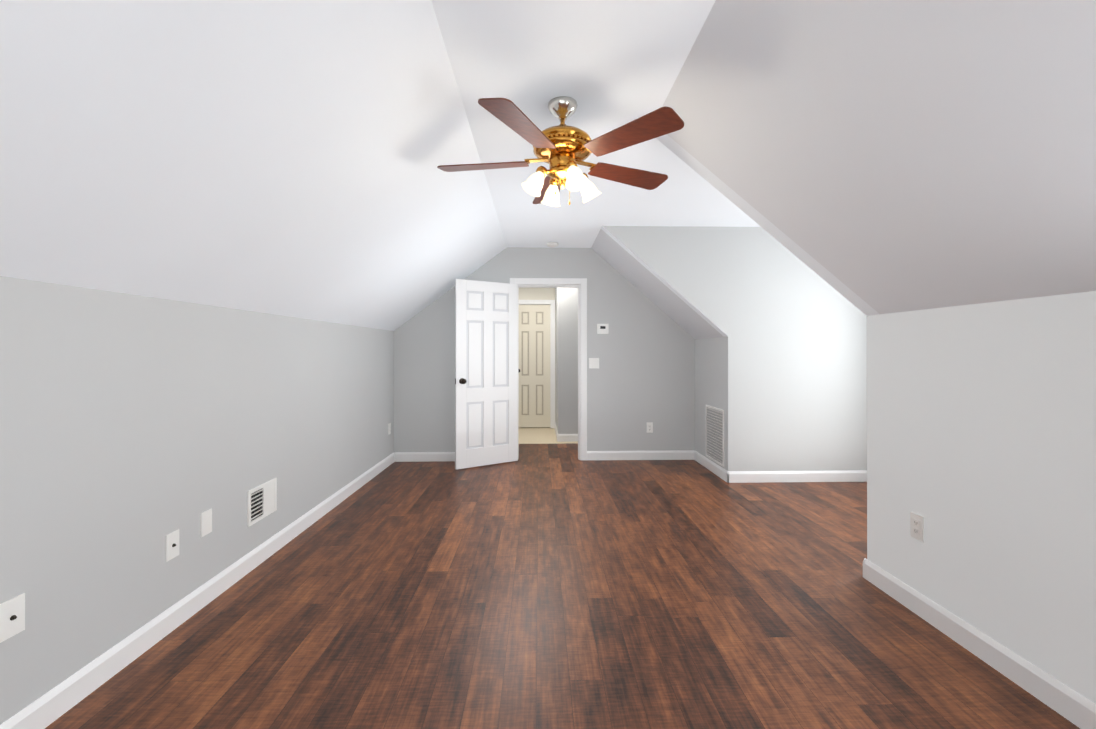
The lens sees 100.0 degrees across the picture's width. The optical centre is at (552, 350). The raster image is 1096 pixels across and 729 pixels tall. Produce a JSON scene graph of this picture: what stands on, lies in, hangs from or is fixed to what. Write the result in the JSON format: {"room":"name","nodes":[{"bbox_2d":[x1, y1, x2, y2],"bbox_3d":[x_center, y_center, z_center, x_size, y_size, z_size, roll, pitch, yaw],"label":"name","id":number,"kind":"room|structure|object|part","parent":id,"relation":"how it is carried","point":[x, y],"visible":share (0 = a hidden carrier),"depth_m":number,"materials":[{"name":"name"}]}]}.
{"room":"empty attic room","nodes":[
{"label":"empty attic room","id":0,"kind":"room"},
{"bbox_2d":[0,276,393,724],"bbox_3d":[-1.772,0.458,2.114,0.100,1.609,6.483,0,0,-2],"label":"wall","id":1,"kind":"structure","parent":0,"point":[135,430],"depth_m":1.93,"materials":[{"name":"grey paint"}]},
{"bbox_2d":[0,593,24,642],"bbox_3d":[-1.695,0.841,1.445,0.016,0.118,0.072,0,0,-2],"label":"outlet","id":2,"kind":"object","parent":1,"relation":"attached to","point":[12,616],"visible":1,"depth_m":1.44,"materials":[{"name":"white plastic"}]},
{"bbox_2d":[165,529,178,561],"bbox_3d":[-1.713,0.883,2.080,0.016,0.118,0.072,0,0,-2],"label":"electrical outlet","id":3,"kind":"object","parent":1,"relation":"attached to","point":[172,545],"visible":1,"depth_m":2.08,"materials":[{"name":"white plastic"}]},
{"bbox_2d":[0,452,395,728],"bbox_3d":[-1.715,1.210,2.114,0.015,0.105,6.283,0,0,-2],"label":"baseboard","id":4,"kind":"structure","parent":1,"relation":"attached to","point":[70,692],"depth_m":1.99,"materials":[{"name":"white wood"}]},
{"bbox_2d":[200,508,211,536],"bbox_3d":[-1.724,0.860,2.291,0.007,0.118,0.072,0,0,-2],"label":"blank wall plate","id":5,"kind":"object","parent":1,"relation":"attached to","point":[206,522],"visible":1,"depth_m":2.28,"materials":[{"name":"white plastic"}]},
{"bbox_2d":[247,478,276,526],"bbox_3d":[-1.737,0.906,2.758,0.012,0.205,0.280,0,0,-2],"label":"air vent","id":6,"kind":"object","parent":1,"relation":"in","point":[261,501],"visible":1,"depth_m":2.75,"materials":[{"name":"white metal"}]},
{"bbox_2d":[388,423,390,434],"bbox_3d":[-1.804,0.872,5.101,0.009,0.118,0.072,0,0,-2],"label":"electrical outlet","id":7,"kind":"object","parent":1,"relation":"attached to","point":[389,428],"visible":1,"depth_m":5.08,"materials":[{"name":"white plastic"}]},
{"bbox_2d":[0,0,506,330],"bbox_3d":[-1.077,-0.785,2.138,1.292,1.117,6.483,0,0,-2],"label":"ceiling","id":8,"kind":"structure","parent":0,"point":[282,157],"depth_m":1.60,"materials":[{"name":"white paint"}]},
{"bbox_2d":[519,288,554,299],"bbox_3d":[-0.354,0.051,7.568,0.810,2.456,0.100,0,0,-2],"label":"wall","id":9,"kind":"structure","parent":0,"point":[524,293],"depth_m":7.52,"materials":[{"name":"beige paint"}]},
{"bbox_2d":[518,305,549,426],"bbox_3d":[-0.326,0.261,7.555,0.590,2.012,0.175,0,0,-2],"label":"door leaf","id":10,"kind":"structure","parent":9,"relation":"in","point":[534,366],"depth_m":7.54,"materials":[{"name":"beige wood"}]},
{"bbox_2d":[519,300,554,427],"bbox_3d":[-0.325,0.228,7.559,0.741,2.102,0.118,0,0,-2],"label":"door frame","id":11,"kind":"structure","parent":9,"relation":"attached to","point":[551,303],"depth_m":7.51,"materials":[{"name":"white wood"}]},
{"bbox_2d":[394,247,694,452],"bbox_3d":[-0.076,-0.006,5.358,3.678,2.556,0.100,0,0,-2],"label":"wall","id":12,"kind":"structure","parent":0,"point":[643,374],"depth_m":5.33,"materials":[{"name":"grey paint"}]},
{"bbox_2d":[396,452,454,461],"bbox_3d":[-1.136,1.219,5.265,1.294,0.105,0.015,0,0,-2],"label":"baseboard","id":13,"kind":"structure","parent":12,"relation":"attached to","point":[400,456],"depth_m":5.25,"materials":[{"name":"white wood"}]},
{"bbox_2d":[455,279,517,468],"bbox_3d":[-0.713,0.253,5.048,0.647,2.012,0.449,0,0,-2],"label":"door leaf","id":14,"kind":"structure","parent":12,"relation":"in","point":[486,373],"depth_m":5.03,"materials":[{"name":"white wood"}]},
{"bbox_2d":[510,278,586,459],"bbox_3d":[-0.046,0.221,5.358,0.891,2.102,0.136,0,0,-2],"label":"door frame","id":15,"kind":"structure","parent":12,"relation":"attached to","point":[580,284],"depth_m":5.30,"materials":[{"name":"white wood"}]},
{"bbox_2d":[589,358,598,367],"bbox_3d":[0.484,0.151,5.317,0.118,0.122,0.013,0,0,-2],"label":"light switch","id":16,"kind":"object","parent":12,"relation":"attached to","point":[593,362],"visible":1,"depth_m":5.32,"materials":[{"name":"white plastic"}]},
{"bbox_2d":[597,324,608,333],"bbox_3d":[0.584,-0.247,5.315,0.130,0.116,0.024,0,0,-2],"label":"thermostat","id":17,"kind":"object","parent":12,"relation":"attached to","point":[602,328],"visible":1,"depth_m":5.30,"materials":[{"name":"white plastic"}]},
{"bbox_2d":[587,450,691,459],"bbox_3d":[1.032,1.219,5.328,1.264,0.105,0.015,0,0,-2],"label":"baseboard","id":18,"kind":"structure","parent":12,"relation":"attached to","point":[673,454],"depth_m":5.32,"materials":[{"name":"white wood"}]},
{"bbox_2d":[647,422,652,432],"bbox_3d":[1.131,0.898,5.335,0.072,0.118,0.009,0,0,-2],"label":"outlet","id":19,"kind":"object","parent":12,"relation":"attached to","point":[649,427],"visible":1,"depth_m":5.33,"materials":[{"name":"white plastic"}]},
{"bbox_2d":[518,427,577,443],"bbox_3d":[0.184,1.338,7.104,2.300,0.118,1.650,0,0,-2],"label":"floor","id":20,"kind":"structure","parent":0,"point":[536,435],"depth_m":6.81,"materials":[{"name":"beige carpet"}]},
{"bbox_2d":[555,288,565,433],"bbox_3d":[0.117,0.049,7.031,0.100,2.456,1.200,0,0,-2],"label":"wall","id":21,"kind":"structure","parent":0,"point":[560,293],"depth_m":6.43,"materials":[{"name":"grey paint"}]},
{"bbox_2d":[45,443,1079,728],"bbox_3d":[0.754,1.324,2.618,5.180,0.120,7.350,0,0,-2],"label":"floor","id":22,"kind":"structure","parent":0,"point":[547,587],"depth_m":2.12,"materials":[{"name":"brown wood"}]},
{"bbox_2d":[566,288,577,433],"bbox_3d":[0.727,0.047,6.499,1.050,2.456,0.100,0,0,-2],"label":"wall","id":23,"kind":"structure","parent":0,"point":[566,360],"depth_m":6.43,"materials":[{"name":"grey paint"}]},
{"bbox_2d":[556,434,577,441],"bbox_3d":[0.612,1.223,6.433,1.085,0.105,0.015,0,0,-2],"label":"baseboard","id":24,"kind":"structure","parent":23,"relation":"attached to","point":[560,437],"depth_m":6.42,"materials":[{"name":"white wood"}]},
{"bbox_2d":[431,0,760,247],"bbox_3d":[1.462,-1.269,2.213,3.788,0.150,6.483,0,0,-2],"label":"ceiling","id":25,"kind":"structure","parent":0,"point":[608,65],"depth_m":2.10,"materials":[{"name":"white paint"}]},
{"bbox_2d":[547,242,557,246],"bbox_3d":[0.002,-1.167,5.100,0.132,0.036,0.132,0,0,-2],"label":"smoke detector","id":26,"kind":"object","parent":25,"relation":"attached to","point":[552,244],"visible":1,"depth_m":5.06,"materials":[{"name":"white plastic"}]},
{"bbox_2d":[437,96,683,206],"bbox_3d":[0.029,-0.939,2.254,1.194,0.509,1.188,0,0,-2],"label":"ceiling fan","id":27,"kind":"object","parent":25,"relation":"hanging from","point":[561,148],"depth_m":2.13,"materials":[{"name":"brown wood"}]},
{"bbox_3d":[0.050,-0.793,2.229,0.324,0.123,0.324,0,0,23],"label":"ceiling fan shade","id":28,"kind":"part","parent":27,"relation":"part of","materials":[{"name":"white glass"}]},
{"bbox_2d":[591,229,723,338],"bbox_3d":[1.067,-0.733,4.972,1.214,1.205,0.941,0,0,-2],"label":"ceiling","id":29,"kind":"structure","parent":0,"point":[649,285],"depth_m":4.87,"materials":[{"name":"paint"}]},
{"bbox_2d":[695,337,723,467],"bbox_3d":[1.724,0.510,4.987,0.100,1.521,0.941,0,0,-2],"label":"wall","id":30,"kind":"structure","parent":0,"point":[709,371],"depth_m":4.99,"materials":[{"name":"grey paint"}]},
{"bbox_2d":[692,450,724,479],"bbox_3d":[1.669,1.218,4.876,0.015,0.105,0.870,0,0,-2],"label":"baseboard","id":31,"kind":"structure","parent":30,"relation":"attached to","point":[710,465],"depth_m":4.89,"materials":[{"name":"white wood"}]},
{"bbox_2d":[706,405,723,466],"bbox_3d":[1.677,0.870,4.752,0.015,0.560,0.480,0,0,-2],"label":"air vent","id":32,"kind":"object","parent":30,"relation":"in","point":[714,434],"visible":1,"depth_m":4.73,"materials":[{"name":"white metal"}]},
{"bbox_2d":[601,226,866,470],"bbox_3d":[1.833,0.041,4.471,2.716,2.456,0.100,0,0,-2],"label":"wall","id":33,"kind":"structure","parent":0,"point":[788,325],"depth_m":4.43,"materials":[{"name":"grey paint"}]},
{"bbox_2d":[724,470,866,482],"bbox_3d":[2.420,1.217,4.428,1.487,0.105,0.015,0,0,-2],"label":"baseboard","id":34,"kind":"structure","parent":33,"relation":"attached to","point":[849,475],"depth_m":4.42,"materials":[{"name":"white wood"}]},
{"bbox_2d":[656,134,880,567],"bbox_3d":[1.890,0.035,2.503,2.716,2.456,0.100,0,0,-2],"label":"wall","id":35,"kind":"structure","parent":0,"point":[873,371],"depth_m":2.49,"materials":[{"name":"grey paint"}]},
{"bbox_2d":[662,0,1095,313],"bbox_3d":[1.191,-0.772,0.698,1.214,1.152,3.473,0,0,-2],"label":"ceiling","id":36,"kind":"structure","parent":0,"point":[886,156],"depth_m":1.53,"materials":[{"name":"white paint"}]},
{"bbox_2d":[880,291,1095,703],"bbox_3d":[1.847,0.471,0.713,0.100,1.574,3.473,0,0,-2],"label":"wall","id":37,"kind":"structure","parent":0,"point":[988,442],"depth_m":1.81,"materials":[{"name":"grey paint"}]},
{"bbox_2d":[910,512,923,541],"bbox_3d":[1.750,0.847,2.206,0.009,0.118,0.072,0,0,-2],"label":"electrical outlet","id":38,"kind":"object","parent":37,"relation":"attached to","point":[917,526],"visible":1,"depth_m":2.20,"materials":[{"name":"white plastic"}]},
{"bbox_2d":[863,558,1095,728],"bbox_3d":[1.787,1.206,0.817,0.015,0.105,3.488,0,0,-2],"label":"baseboard","id":39,"kind":"structure","parent":37,"relation":"attached to","point":[1079,710],"depth_m":1.83,"materials":[{"name":"white wood"}]}
]}

